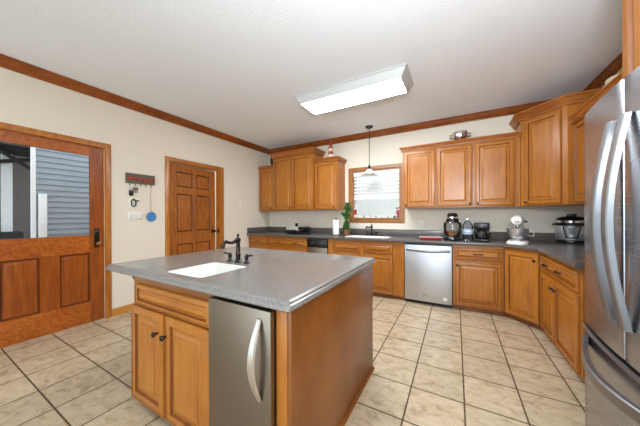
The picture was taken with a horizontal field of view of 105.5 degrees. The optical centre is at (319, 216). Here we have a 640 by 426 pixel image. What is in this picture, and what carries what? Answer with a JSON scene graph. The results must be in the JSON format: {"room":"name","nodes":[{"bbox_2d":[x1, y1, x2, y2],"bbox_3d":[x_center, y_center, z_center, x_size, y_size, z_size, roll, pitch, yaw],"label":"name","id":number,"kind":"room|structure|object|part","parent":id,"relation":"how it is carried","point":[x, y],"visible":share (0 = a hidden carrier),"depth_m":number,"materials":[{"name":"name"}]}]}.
{"room":"kitchen","nodes":[
{"label":"kitchen","id":0,"kind":"room"},
{"bbox_2d":[0,67,269,312],"bbox_3d":[-2.822,-0.129,2.640,0.120,2.720,6.660,0,0,29],"label":"wall","id":1,"kind":"structure","parent":0,"point":[140,143],"depth_m":3.18,"materials":[{"name":"beige paint"}]},
{"bbox_2d":[0,129,104,347],"bbox_3d":[-2.832,0.209,2.545,0.176,2.045,0.900,0,0,29],"label":"door","id":2,"kind":"structure","parent":1,"relation":"in","point":[49,285],"depth_m":2.56,"materials":[{"name":"brown wood"}]},
{"bbox_3d":[-2.826,-0.753,2.541,0.004,0.100,0.638,0,0,29],"label":"rail","id":3,"kind":"part","parent":2,"relation":"part of","materials":[{"name":"brown wood"}]},
{"bbox_3d":[-2.822,0.321,2.541,0.004,0.196,0.638,0,0,29],"label":"lock rail","id":4,"kind":"part","parent":2,"relation":"part of","materials":[{"name":"brown wood"}]},
{"bbox_3d":[-2.818,1.105,2.541,0.004,0.228,0.638,0,0,29],"label":"rail","id":5,"kind":"part","parent":2,"relation":"part of","materials":[{"name":"brown wood"}]},
{"bbox_3d":[-2.840,-0.241,2.552,0.006,0.916,0.642,0,0,29],"label":"pane","id":6,"kind":"part","parent":2,"relation":"part of","materials":[{"name":"clear glass"}]},
{"bbox_3d":[-2.633,0.250,2.869,0.013,0.224,0.048,0,0,29],"label":"lock plate","id":7,"kind":"part","parent":2,"relation":"part of","materials":[{"name":"black metal"}]},
{"bbox_2d":[0,122,111,318],"bbox_3d":[-2.802,0.177,2.529,0.020,2.107,1.028,0,0,29],"label":"trim","id":8,"kind":"structure","parent":1,"relation":"attached to","point":[6,126],"depth_m":2.93,"materials":[{"name":"brown wood"}]},
{"bbox_2d":[112,303,133,316],"bbox_3d":[-2.397,1.184,3.255,0.014,0.090,0.627,0,0,29],"label":"baseboard","id":9,"kind":"structure","parent":1,"relation":"attached to","point":[127,308],"depth_m":3.06,"materials":[{"name":"brown wood"}]},
{"bbox_2d":[128,198,139,208],"bbox_3d":[-2.437,-0.166,3.195,0.010,0.132,0.132,0,0,29],"label":"light switch","id":10,"kind":"object","parent":1,"relation":"attached to","point":[137,206],"visible":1,"depth_m":3.18,"materials":[{"name":"white plastic"}]},
{"bbox_2d":[128,212,141,219],"bbox_3d":[-2.431,-0.004,3.204,0.010,0.106,0.162,0,0,29],"label":"light switch","id":11,"kind":"object","parent":1,"relation":"attached to","point":[131,215],"visible":1,"depth_m":3.20,"materials":[{"name":"white plastic"}]},
{"bbox_2d":[125,172,154,186],"bbox_3d":[-2.393,-0.480,3.252,0.033,0.161,0.343,0,0,29],"label":"key rack","id":12,"kind":"object","parent":1,"relation":"attached to","point":[140,179],"visible":1,"depth_m":3.23,"materials":[{"name":"brown metal"}]},
{"bbox_2d":[146,187,155,220],"bbox_3d":[-2.330,-0.165,3.364,0.028,0.477,0.130,0,0,29],"label":"pot holder","id":13,"kind":"object","parent":12,"relation":"hanging from","point":[151,216],"visible":1,"depth_m":3.36,"materials":[{"name":"blue fabric"}]},
{"bbox_2d":[170,162,215,255],"bbox_3d":[-2.047,0.208,3.995,0.098,2.020,0.860,0,0,22],"label":"door","id":14,"kind":"structure","parent":1,"relation":"in","point":[192,189],"depth_m":3.96,"materials":[{"name":"brown wood"}]},
{"bbox_2d":[165,156,223,255],"bbox_3d":[-2.047,0.174,4.006,0.140,2.107,1.024,0,0,29],"label":"trim","id":15,"kind":"structure","parent":1,"relation":"attached to","point":[219,171],"depth_m":4.12,"materials":[{"name":"brown wood"}]},
{"bbox_2d":[0,52,621,153],"bbox_3d":[-0.552,-1.447,1.370,5.090,0.100,6.660,0,0,29],"label":"trim","id":16,"kind":"structure","parent":1,"relation":"attached to","point":[6,62],"depth_m":3.39,"materials":[{"name":"brown wood"}]},
{"bbox_2d":[0,295,584,425],"bbox_3d":[-0.512,1.272,1.423,5.330,0.100,6.780,0,0,29],"label":"floor","id":17,"kind":"structure","parent":0,"point":[434,365],"depth_m":1.85,"materials":[{"name":"beige tile"}]},
{"bbox_2d":[209,296,276,425],"bbox_3d":[-0.238,0.807,1.330,0.397,0.825,0.672,0,0,29],"label":"refrigerator","id":18,"kind":"object","parent":17,"relation":"on","point":[242,336],"visible":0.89,"depth_m":1.08,"materials":[{"name":"silver metal"}]},
{"bbox_3d":[-0.266,0.604,0.998,0.038,0.345,0.066,0,0,29],"label":"handle","id":19,"kind":"part","parent":18,"relation":"part of","materials":[{"name":"silver metal"}]},
{"bbox_2d":[131,265,374,425],"bbox_3d":[-0.450,0.800,1.773,1.382,0.842,1.155,0,0,29],"label":"kitchen island","id":20,"kind":"object","parent":17,"relation":"on","point":[324,346],"visible":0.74,"depth_m":1.34,"materials":[{"name":"brown wood"}]},
{"bbox_3d":[-1.063,0.871,1.500,0.368,0.597,0.020,0,0,29],"label":"door","id":21,"kind":"part","parent":20,"relation":"part of","materials":[{"name":"brown wood"}]},
{"bbox_3d":[-0.861,0.493,1.386,0.731,0.130,0.020,0,0,29],"label":"drawer","id":22,"kind":"part","parent":20,"relation":"part of","materials":[{"name":"brown wood"}]},
{"bbox_3d":[-0.712,0.869,1.304,0.389,0.597,0.020,0,0,29],"label":"door","id":23,"kind":"part","parent":20,"relation":"part of","materials":[{"name":"brown wood"}]},
{"bbox_2d":[105,247,375,312],"bbox_3d":[-0.533,0.357,1.844,1.614,0.040,1.185,0,0,29],"label":"island countertop","id":24,"kind":"structure","parent":20,"relation":"on","point":[280,280],"depth_m":1.43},
{"bbox_2d":[168,262,245,277],"bbox_3d":[-0.713,0.423,1.559,0.342,0.168,0.352,0,0,29],"label":"island sink","id":25,"kind":"object","parent":24,"relation":"in","point":[205,270],"visible":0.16,"depth_m":1.70,"materials":[{"name":"white ceramic"}]},
{"bbox_2d":[220,234,252,263],"bbox_3d":[-0.603,0.232,1.776,0.215,0.210,0.216,0,0,-16],"label":"island faucet","id":26,"kind":"object","parent":24,"relation":"on","point":[237,240],"visible":1,"depth_m":1.76,"materials":[{"name":"brown metal"}]},
{"bbox_3d":[-0.638,0.194,1.711,0.032,0.061,0.145,0,0,29],"label":"spout","id":27,"kind":"part","parent":26,"relation":"part of","materials":[{"name":"brown metal"}]},
{"bbox_3d":[-0.673,0.309,1.822,0.048,0.056,0.047,0,0,29],"label":"handle","id":28,"kind":"part","parent":26,"relation":"part of","materials":[{"name":"brown metal"}]},
{"bbox_3d":[-0.525,0.309,1.739,0.048,0.056,0.047,0,0,29],"label":"handle","id":29,"kind":"part","parent":26,"relation":"part of","materials":[{"name":"brown metal"}]},
{"bbox_3d":[-0.013,0.799,1.267,0.056,0.841,0.598,0,0,29],"label":"corner post","id":30,"kind":"part","parent":20,"relation":"part of","materials":[{"name":"brown wood"}]},
{"bbox_3d":[0.145,0.798,1.471,0.020,0.842,1.103,0,0,29],"label":"panel","id":31,"kind":"part","parent":20,"relation":"part of","materials":[{"name":"brown wood"}]},
{"bbox_3d":[0.162,1.209,1.463,0.014,0.019,1.101,0,0,29],"label":"shoe moulding","id":32,"kind":"part","parent":20,"relation":"part of","materials":[{"name":"brown wood"}]},
{"bbox_2d":[249,235,267,248],"bbox_3d":[-1.085,0.802,5.088,0.483,0.842,0.691,0,0,29],"label":"base cabinet","id":33,"kind":"object","parent":17,"relation":"on","point":[255,241],"visible":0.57,"depth_m":4.81,"materials":[{"name":"brown wood"}]},
{"bbox_3d":[-1.229,0.488,4.818,0.442,0.143,0.020,0,0,29],"label":"drawer","id":34,"kind":"part","parent":33,"relation":"part of","materials":[{"name":"brown wood"}]},
{"bbox_3d":[-1.228,0.867,4.818,0.442,0.565,0.020,0,0,29],"label":"door","id":35,"kind":"part","parent":33,"relation":"part of","materials":[{"name":"brown wood"}]},
{"bbox_2d":[268,236,307,251],"bbox_3d":[-0.474,0.800,4.747,0.904,0.842,0.691,0,0,29],"label":"base cabinet","id":36,"kind":"object","parent":17,"relation":"on","point":[298,244],"visible":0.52,"depth_m":4.46,"materials":[{"name":"brown wood"}]},
{"bbox_3d":[-0.817,0.866,4.589,0.435,0.565,0.020,0,0,29],"label":"door","id":37,"kind":"part","parent":36,"relation":"part of","materials":[{"name":"brown wood"}]},
{"bbox_3d":[-0.624,0.486,4.480,0.880,0.143,0.020,0,0,29],"label":"drawer","id":38,"kind":"part","parent":36,"relation":"part of","materials":[{"name":"brown wood"}]},
{"bbox_3d":[-0.429,0.864,4.372,0.437,0.565,0.020,0,0,29],"label":"door","id":39,"kind":"part","parent":36,"relation":"part of","materials":[{"name":"brown wood"}]},
{"bbox_2d":[307,238,327,253],"bbox_3d":[0.110,0.798,4.436,0.402,0.841,0.664,0,0,29],"label":"trash compactor","id":40,"kind":"object","parent":17,"relation":"on","point":[314,245],"visible":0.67,"depth_m":4.15,"materials":[{"name":"black metal"}]},
{"bbox_3d":[-0.045,0.843,4.159,0.394,0.614,0.020,0,0,29],"label":"drawer","id":41,"kind":"part","parent":40,"relation":"part of","materials":[{"name":"silver metal"}]},
{"bbox_3d":[-0.047,0.462,4.158,0.394,0.136,0.022,0,0,29],"label":"control panel","id":42,"kind":"part","parent":40,"relation":"part of","materials":[{"name":"black plastic"}]},
{"bbox_2d":[328,239,404,299],"bbox_3d":[0.813,0.795,4.030,1.216,0.842,0.688,0,0,29],"label":"base cabinet","id":43,"kind":"object","parent":17,"relation":"on","point":[388,269],"visible":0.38,"depth_m":3.61,"materials":[{"name":"brown wood"}]},
{"bbox_3d":[0.413,0.482,3.901,0.468,0.143,0.020,0,0,29],"label":"drawer","id":44,"kind":"part","parent":43,"relation":"part of","materials":[{"name":"brown wood"}]},
{"bbox_3d":[0.415,0.861,3.901,0.468,0.565,0.020,0,0,29],"label":"door","id":45,"kind":"part","parent":43,"relation":"part of","materials":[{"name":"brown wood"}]},
{"bbox_3d":[0.862,0.480,3.651,0.448,0.143,0.020,0,0,29],"label":"drawer","id":46,"kind":"part","parent":43,"relation":"part of","materials":[{"name":"brown wood"}]},
{"bbox_3d":[0.864,0.859,3.651,0.448,0.565,0.020,0,0,29],"label":"door","id":47,"kind":"part","parent":43,"relation":"part of","materials":[{"name":"brown wood"}]},
{"bbox_2d":[404,242,452,307],"bbox_3d":[1.605,0.792,3.567,0.603,0.841,0.725,0,0,29],"label":"dishwasher","id":48,"kind":"object","parent":17,"relation":"on","point":[428,267],"visible":1,"depth_m":3.29,"materials":[{"name":"silver metal"}]},
{"bbox_3d":[1.439,0.465,3.276,0.555,0.046,0.055,0,0,29],"label":"handle","id":49,"kind":"part","parent":48,"relation":"part of","materials":[{"name":"metal"}]},
{"bbox_2d":[453,245,503,315],"bbox_3d":[2.114,0.790,3.302,0.538,0.842,0.691,0,0,29],"label":"base cabinet","id":50,"kind":"object","parent":17,"relation":"on","point":[478,271],"visible":0.99,"depth_m":3.02,"materials":[{"name":"brown wood"}]},
{"bbox_3d":[1.969,0.477,3.033,0.502,0.146,0.020,0,0,29],"label":"drawer","id":51,"kind":"part","parent":50,"relation":"part of","materials":[{"name":"brown wood"}]},
{"bbox_3d":[1.970,0.856,3.033,0.502,0.568,0.020,0,0,29],"label":"door","id":52,"kind":"part","parent":50,"relation":"part of","materials":[{"name":"brown wood"}]},
{"bbox_2d":[504,247,543,330],"bbox_3d":[2.685,0.787,2.852,0.892,0.842,0.921,0,0,29],"label":"base cabinet","id":53,"kind":"object","parent":17,"relation":"on","point":[522,269],"visible":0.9,"depth_m":2.70,"materials":[{"name":"brown wood"}]},
{"bbox_2d":[540,253,585,380],"bbox_3d":[2.328,0.789,1.986,0.671,0.842,0.953,0,0,29],"label":"base cabinet","id":54,"kind":"object","parent":17,"relation":"on","point":[562,285],"visible":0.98,"depth_m":1.95,"materials":[{"name":"brown wood"}]},
{"bbox_2d":[247,227,584,268],"bbox_3d":[0.614,0.300,3.447,5.086,0.145,1.898,0,0,29],"label":"countertop","id":55,"kind":"structure","parent":54,"relation":"on","point":[572,255],"depth_m":3.42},
{"bbox_2d":[285,223,310,233],"bbox_3d":[-0.411,0.236,4.684,0.500,0.200,0.300,0,0,33],"label":"grill","id":56,"kind":"object","parent":55,"relation":"on","point":[301,230],"visible":0.99,"depth_m":4.60,"materials":[{"name":"black metal"}]},
{"bbox_3d":[-0.475,0.246,4.749,0.300,0.075,0.250,0,0,33],"label":"lid","id":57,"kind":"part","parent":56,"relation":"part of","materials":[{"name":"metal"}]},
{"bbox_2d":[332,218,339,235],"bbox_3d":[0.282,0.178,4.269,0.150,0.310,0.150,0,0,29],"label":"paper towel holder","id":58,"kind":"object","parent":55,"relation":"on","point":[335,222],"visible":0.98,"depth_m":4.22,"materials":[{"name":"white paper"}]},
{"bbox_2d":[344,230,349,235],"bbox_3d":[0.469,0.284,4.234,0.136,0.098,0.136,0,0,29],"label":"pot","id":59,"kind":"object","parent":55,"relation":"on","point":[346,232],"depth_m":4.18,"materials":[{"name":"ceramic"}]},
{"bbox_2d":[341,202,353,235],"bbox_3d":[0.465,0.043,4.223,0.235,0.580,0.163,0,0,29],"label":"ivy","id":60,"kind":"object","parent":55,"relation":"on","point":[346,215],"visible":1,"depth_m":4.20,"materials":[{"name":"plant"}]},
{"bbox_2d":[345,235,390,237],"bbox_3d":[0.769,0.420,3.915,0.709,0.184,0.329,0,0,29],"label":"sink","id":61,"kind":"object","parent":55,"relation":"in","point":[349,235],"visible":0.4,"depth_m":3.99,"materials":[{"name":"white ceramic"}]},
{"bbox_2d":[365,224,377,235],"bbox_3d":[0.898,0.234,4.238,0.234,0.195,0.235,0,0,10],"label":"sink faucet","id":62,"kind":"object","parent":55,"relation":"on","point":[371,226],"visible":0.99,"depth_m":4.24,"materials":[{"name":"brown metal"}]},
{"bbox_2d":[419,236,441,239],"bbox_3d":[1.559,0.310,3.437,0.296,0.035,0.182,0,0,21],"label":"baking dish","id":63,"kind":"object","parent":55,"relation":"on","point":[420,237],"visible":0.99,"depth_m":3.38,"materials":[{"name":"red ceramic"}]},
{"bbox_2d":[443,213,461,240],"bbox_3d":[1.810,0.140,3.323,0.224,0.374,0.257,0,0,29],"label":"blender","id":64,"kind":"object","parent":55,"relation":"on","point":[451,217],"visible":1,"depth_m":3.28,"materials":[{"name":"black plastic"}]},
{"bbox_3d":[1.817,0.015,3.338,0.156,0.123,0.156,0,0,29],"label":"lid","id":65,"kind":"part","parent":64,"relation":"part of","materials":[{"name":"black plastic"}]},
{"bbox_2d":[443,222,461,235],"bbox_3d":[1.818,0.174,3.338,0.224,0.194,0.224,0,0,29],"label":"jar","id":66,"kind":"object","parent":64,"relation":"on","point":[451,233],"depth_m":3.28,"materials":[{"name":"glass"}]},
{"bbox_2d":[462,218,472,240],"bbox_3d":[1.990,0.177,3.276,0.127,0.300,0.127,0,0,29],"label":"water bottle","id":67,"kind":"object","parent":55,"relation":"on","point":[464,231],"visible":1,"depth_m":3.27,"materials":[{"name":"plastic"}]},
{"bbox_2d":[473,223,490,241],"bbox_3d":[2.134,0.205,3.196,0.190,0.238,0.212,0,0,35],"label":"coffee maker","id":68,"kind":"object","parent":55,"relation":"on","point":[482,232],"visible":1,"depth_m":3.14,"materials":[{"name":"black plastic"}]},
{"bbox_2d":[506,215,534,244],"bbox_3d":[2.367,0.155,2.875,0.259,0.339,0.355,0,0,43],"label":"stand mixer","id":69,"kind":"object","parent":55,"relation":"on","point":[518,233],"visible":1,"depth_m":2.79,"materials":[{"name":"white metal"}]},
{"bbox_2d":[506,228,534,240],"bbox_3d":[2.328,0.214,2.844,0.245,0.142,0.216,0,0,29],"label":"bowl","id":70,"kind":"object","parent":69,"relation":"on","point":[517,234],"depth_m":2.79,"materials":[{"name":"silver metal"}]},
{"bbox_2d":[552,214,583,243],"bbox_3d":[3.050,0.147,2.948,0.309,0.350,0.309,0,0,0],"label":"pressure cooker","id":71,"kind":"object","parent":55,"relation":"on","point":[569,229],"visible":0.8,"depth_m":2.86,"materials":[{"name":"silver metal"}]},
{"bbox_3d":[3.049,0.023,2.948,0.285,0.045,0.285,0,0,-45],"label":"lid","id":72,"kind":"part","parent":71,"relation":"part of","materials":[{"name":"black plastic"}]},
{"bbox_3d":[2.947,0.186,2.846,0.019,0.123,0.137,0,0,-45],"label":"control panel","id":73,"kind":"part","parent":71,"relation":"part of","materials":[{"name":"metal"}]},
{"bbox_3d":[2.187,0.855,2.337,0.020,0.568,0.420,0,0,29],"label":"door","id":74,"kind":"part","parent":54,"relation":"part of","materials":[{"name":"brown wood"}]},
{"bbox_3d":[2.072,0.477,2.134,0.020,0.146,0.885,0,0,29],"label":"drawer","id":75,"kind":"part","parent":54,"relation":"part of","materials":[{"name":"brown wood"}]},
{"bbox_3d":[1.969,0.856,1.948,0.020,0.568,0.457,0,0,29],"label":"door","id":76,"kind":"part","parent":54,"relation":"part of","materials":[{"name":"brown wood"}]},
{"bbox_2d":[581,66,639,425],"bbox_3d":[1.524,0.331,0.802,0.876,1.763,0.905,0,0,29],"label":"refrigerator","id":77,"kind":"object","parent":17,"relation":"on","point":[610,347],"visible":1,"depth_m":0.99,"materials":[{"name":"silver metal"}]},
{"bbox_3d":[1.210,0.023,1.032,0.086,0.835,0.034,0,0,29],"label":"handle","id":78,"kind":"part","parent":77,"relation":"part of","materials":[{"name":"metal"}]},
{"bbox_3d":[1.372,0.012,1.147,0.106,1.125,0.450,0,0,29],"label":"door","id":79,"kind":"part","parent":77,"relation":"part of","materials":[{"name":"silver metal"}]},
{"bbox_3d":[1.198,0.668,0.985,0.125,0.083,0.735,0,0,29],"label":"handle","id":80,"kind":"part","parent":77,"relation":"part of","materials":[{"name":"metal"}]},
{"bbox_3d":[1.229,0.604,0.968,0.043,0.022,0.897,0,0,29],"label":"drawer trim","id":81,"kind":"part","parent":77,"relation":"part of","materials":[{"name":"metal"}]},
{"bbox_3d":[1.264,0.873,0.948,0.106,0.565,0.905,0,0,29],"label":"freezer drawer","id":82,"kind":"part","parent":77,"relation":"part of","materials":[{"name":"silver metal"}]},
{"bbox_3d":[1.163,0.023,0.946,0.086,0.835,0.034,0,0,29],"label":"handle","id":83,"kind":"part","parent":77,"relation":"part of","materials":[{"name":"metal"}]},
{"bbox_3d":[1.150,0.013,0.750,0.106,1.125,0.450,0,0,29],"label":"door","id":84,"kind":"part","parent":77,"relation":"part of","materials":[{"name":"silver metal"}]},
{"bbox_2d":[0,0,621,148],"bbox_3d":[-0.523,-1.548,1.423,5.330,0.100,6.780,0,0,29],"label":"ceiling","id":85,"kind":"structure","parent":0,"point":[236,68],"depth_m":2.21,"materials":[{"name":"white paint"}]},
{"bbox_2d":[294,63,413,114],"bbox_3d":[0.372,-1.452,2.904,1.344,0.098,0.450,0,0,29],"label":"ceiling light","id":86,"kind":"object","parent":85,"relation":"attached to","point":[396,80],"visible":1,"depth_m":2.76,"materials":[{"name":"white plastic"}]},
{"bbox_2d":[302,78,405,113],"bbox_3d":[0.373,-1.407,2.904,1.198,0.006,0.342,0,0,29],"label":"diffuser","id":87,"kind":"object","parent":86,"relation":"attached to","point":[381,88],"depth_m":2.83,"materials":[{"name":"white plastic"}]},
{"bbox_2d":[361,125,377,175],"bbox_3d":[0.826,-1.097,4.077,0.265,0.810,0.265,0,0,-38],"label":"pendant lamp","id":88,"kind":"object","parent":85,"relation":"hanging from","point":[369,172],"visible":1,"depth_m":4.07,"materials":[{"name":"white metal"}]},
{"bbox_3d":[0.826,-1.157,4.077,0.011,0.639,0.011,0,0,-38],"label":"stem","id":89,"kind":"part","parent":88,"relation":"part of","materials":[{"name":"brown metal"}]},
{"bbox_3d":[0.828,-0.741,4.077,0.265,0.098,0.265,0,0,-38],"label":"lamp shade","id":90,"kind":"part","parent":88,"relation":"part of","materials":[{"name":"white glass"}]},
{"bbox_2d":[269,115,583,232],"bbox_3d":[1.105,-0.144,4.330,5.330,2.720,0.120,0,0,29],"label":"wall","id":91,"kind":"structure","parent":0,"point":[384,150],"depth_m":3.94,"materials":[{"name":"beige paint"}]},
{"bbox_2d":[258,165,272,210],"bbox_3d":[-1.054,-0.582,5.243,0.406,0.941,0.385,0,0,29],"label":"upper cabinet","id":92,"kind":"object","parent":91,"relation":"attached to","point":[265,172],"visible":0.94,"depth_m":5.10,"materials":[{"name":"brown wood"}]},
{"bbox_3d":[-1.135,-1.022,5.100,0.406,0.061,0.052,0,0,29],"label":"crown moulding","id":93,"kind":"part","parent":92,"relation":"part of","materials":[{"name":"brown wood"}]},
{"bbox_2d":[269,146,325,210],"bbox_3d":[-0.464,-0.691,4.884,1.082,1.154,0.437,0,0,29],"label":"upper cabinet","id":94,"kind":"object","parent":91,"relation":"attached to","point":[293,170],"visible":1,"depth_m":4.71,"materials":[{"name":"brown wood"}]},
{"bbox_3d":[-0.751,-0.642,4.852,0.460,1.029,0.020,0,0,29],"label":"door","id":95,"kind":"part","parent":94,"relation":"part of","materials":[{"name":"brown wood"}]},
{"bbox_3d":[-0.466,-1.221,4.884,1.082,0.094,0.437,0,0,29],"label":"crown moulding","id":96,"kind":"part","parent":94,"relation":"part of","materials":[{"name":"brown wood"}]},
{"bbox_3d":[-0.340,-0.643,4.623,0.460,1.029,0.020,0,0,29],"label":"door","id":97,"kind":"part","parent":94,"relation":"part of","materials":[{"name":"brown wood"}]},
{"bbox_2d":[313,156,346,209],"bbox_3d":[0.196,-0.587,4.543,0.518,0.941,0.388,0,0,29],"label":"upper cabinet","id":98,"kind":"object","parent":91,"relation":"attached to","point":[329,171],"visible":1,"depth_m":4.41,"materials":[{"name":"brown wood"}]},
{"bbox_3d":[0.097,-0.555,4.419,0.434,0.849,0.020,0,0,29],"label":"door","id":99,"kind":"part","parent":98,"relation":"part of","materials":[{"name":"brown wood"}]},
{"bbox_3d":[0.194,-1.027,4.543,0.518,0.061,0.388,0,0,29],"label":"crown moulding","id":100,"kind":"part","parent":98,"relation":"part of","materials":[{"name":"brown wood"}]},
{"bbox_2d":[328,141,332,156],"bbox_3d":[0.196,-1.203,4.446,0.112,0.350,0.112,0,0,29],"label":"lighthouse figurine","id":101,"kind":"object","parent":98,"relation":"on","point":[330,154],"visible":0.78,"depth_m":4.42,"materials":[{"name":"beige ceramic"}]},
{"bbox_2d":[348,163,404,222],"bbox_3d":[1.002,-0.389,4.364,1.010,1.012,0.140,0,0,29],"label":"window","id":102,"kind":"structure","parent":91,"relation":"in","point":[353,203],"depth_m":4.32,"materials":[{"name":"brown wood"}]},
{"bbox_2d":[353,169,398,199],"bbox_3d":[0.998,-0.553,4.359,0.830,0.509,0.050,0,0,29],"label":"window blind","id":103,"kind":"object","parent":102,"relation":"attached to","point":[387,173],"visible":0.85,"depth_m":4.33,"materials":[{"name":"white plastic"}]},
{"bbox_3d":[0.997,-0.768,4.359,0.830,0.079,0.043,0,0,29],"label":"head rail","id":104,"kind":"part","parent":103,"relation":"part of","materials":[{"name":"white plastic"}]},
{"bbox_3d":[1.000,-0.322,4.360,0.822,0.047,0.042,0,0,29],"label":"rail","id":105,"kind":"part","parent":103,"relation":"part of","materials":[{"name":"white plastic"}]},
{"bbox_3d":[1.003,0.040,4.364,0.876,0.021,0.140,0,0,29],"label":"sill","id":106,"kind":"part","parent":102,"relation":"part of","materials":[{"name":"brown wood"}]},
{"bbox_3d":[1.029,-0.390,4.414,0.834,0.838,0.023,0,0,29],"label":"sash","id":107,"kind":"part","parent":102,"relation":"part of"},
{"bbox_2d":[247,227,554,240],"bbox_3d":[0.616,0.280,3.452,5.086,0.104,1.888,0,0,29],"label":"backsplash","id":108,"kind":"structure","parent":91,"relation":"attached to","point":[396,232],"depth_m":4.03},
{"bbox_2d":[399,143,435,208],"bbox_3d":[1.537,-0.591,3.795,0.510,0.937,0.388,0,0,29],"label":"upper cabinet","id":109,"kind":"object","parent":91,"relation":"attached to","point":[419,161],"visible":0.99,"depth_m":3.63,"materials":[{"name":"brown wood"}]},
{"bbox_3d":[1.536,-1.030,3.795,0.510,0.057,0.388,0,0,29],"label":"crown moulding","id":110,"kind":"part","parent":109,"relation":"part of","materials":[{"name":"brown wood"}]},
{"bbox_2d":[419,220,423,227],"bbox_3d":[1.644,0.126,3.955,0.074,0.116,0.010,0,0,29],"label":"wall outlet","id":111,"kind":"object","parent":91,"relation":"attached to","point":[421,222],"visible":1,"depth_m":3.95,"materials":[{"name":"white plastic"}]},
{"bbox_2d":[436,131,520,207],"bbox_3d":[2.181,-0.593,3.435,0.963,0.937,0.388,0,0,29],"label":"upper cabinet","id":112,"kind":"object","parent":91,"relation":"attached to","point":[482,171],"visible":1,"depth_m":3.27,"materials":[{"name":"brown wood"}]},
{"bbox_3d":[1.885,-0.562,3.421,0.439,0.849,0.020,0,0,29],"label":"door","id":113,"kind":"part","parent":112,"relation":"part of","materials":[{"name":"brown wood"}]},
{"bbox_2d":[450,130,470,139],"bbox_3d":[2.007,-1.136,3.481,0.207,0.202,0.207,0,0,-19],"label":"bowl","id":114,"kind":"object","parent":112,"relation":"on","point":[459,134],"visible":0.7,"depth_m":3.41,"materials":[{"name":"ceramic"}]},
{"bbox_3d":[2.099,-1.033,3.291,0.963,0.057,0.058,0,0,29],"label":"crown moulding","id":115,"kind":"part","parent":112,"relation":"part of","materials":[{"name":"brown wood"}]},
{"bbox_3d":[2.289,-0.564,3.196,0.428,0.849,0.020,0,0,29],"label":"door","id":116,"kind":"part","parent":112,"relation":"part of","materials":[{"name":"brown wood"}]},
{"bbox_2d":[509,87,602,206],"bbox_3d":[2.788,-0.710,2.895,0.745,1.167,0.740,0,0,29],"label":"upper cabinet","id":117,"kind":"object","parent":91,"relation":"attached to","point":[546,138],"visible":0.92,"depth_m":2.77,"materials":[{"name":"brown wood"}]},
{"bbox_3d":[2.587,-0.659,2.841,0.020,1.037,0.373,0,0,-16],"label":"door","id":118,"kind":"part","parent":117,"relation":"part of","materials":[{"name":"brown wood"}]},
{"bbox_3d":[2.685,-1.245,2.867,0.314,0.097,1.048,0,0,-16],"label":"crown moulding","id":119,"kind":"part","parent":117,"relation":"part of","materials":[{"name":"brown wood"}]},
{"label":"outside","id":120,"kind":"structure","parent":0,"visible":0},
{"bbox_3d":[-4.711,1.423,4.694,5.189,0.130,8.400,0,0,29],"label":"ground","id":121,"kind":"structure","parent":120,"visible":0},
{"bbox_2d":[0,142,30,239],"bbox_3d":[-5.493,0.050,3.238,1.950,2.620,3.300,0,0,29],"label":"carport","id":122,"kind":"object","parent":121,"relation":"on","point":[15,198],"visible":0.33,"depth_m":4.17,"materials":[{"name":"white"}]},
{"bbox_3d":[-5.273,0.084,4.094,0.100,2.550,0.110,0,0,29],"label":"post","id":123,"kind":"part","parent":122,"relation":"part of","materials":[{"name":"white wood"}]},
{"bbox_2d":[30,147,215,248],"bbox_3d":[-3.087,-0.145,5.284,0.080,2.990,4.180,0,0,29],"label":"wall","id":124,"kind":"structure","parent":121,"relation":"on","point":[59,181],"depth_m":3.71,"materials":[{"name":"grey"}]},
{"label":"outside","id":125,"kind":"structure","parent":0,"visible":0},
{"bbox_3d":[4.222,1.388,5.309,9.810,0.130,4.619,0,0,29],"label":"ground","id":126,"kind":"structure","parent":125,"visible":0},
{"bbox_2d":[357,174,397,215],"bbox_3d":[1.641,-0.133,6.224,4.800,2.929,0.070,0,0,29],"label":"fence","id":127,"kind":"object","parent":126,"relation":"on","point":[387,207],"visible":0.02,"depth_m":6.27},
{"bbox_3d":[1.728,-0.147,0.101,0.120,2.720,6.660,0,0,29],"label":"wall","id":128,"kind":"structure","parent":0,"visible":0},
{"bbox_2d":[567,71,621,203],"bbox_3d":[2.405,-0.587,1.799,0.346,0.924,1.675,0,0,29],"label":"upper cabinet","id":129,"kind":"object","parent":128,"relation":"attached to","point":[576,119],"visible":0.29,"depth_m":2.41,"materials":[{"name":"brown wood"}]},
{"bbox_3d":[2.579,-0.547,2.390,0.020,0.814,0.368,0,0,29],"label":"door","id":130,"kind":"part","parent":129,"relation":"part of","materials":[{"name":"brown wood"}]},
{"bbox_3d":[2.277,-1.009,1.869,0.058,0.079,1.675,0,0,29],"label":"crown moulding","id":131,"kind":"part","parent":129,"relation":"part of","materials":[{"name":"brown wood"}]},
{"bbox_2d":[605,69,621,84],"bbox_3d":[2.493,-1.110,1.962,0.256,0.194,0.256,0,0,-41],"label":"ceramic dish","id":132,"kind":"object","parent":129,"relation":"on","point":[608,80],"visible":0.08,"depth_m":1.98,"materials":[{"name":"beige ceramic"}]},
{"bbox_3d":[2.493,-1.073,1.962,0.256,0.120,0.256,0,0,-41],"label":"dish","id":133,"kind":"part","parent":132,"relation":"part of","materials":[{"name":"beige ceramic"}]},
{"bbox_2d":[622,0,639,79],"bbox_3d":[1.622,-0.996,0.736,0.673,0.820,0.928,0,0,29],"label":"upper cabinet","id":134,"kind":"object","parent":128,"relation":"attached to","point":[630,9],"visible":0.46,"depth_m":1.20,"materials":[{"name":"brown wood"}]}
]}

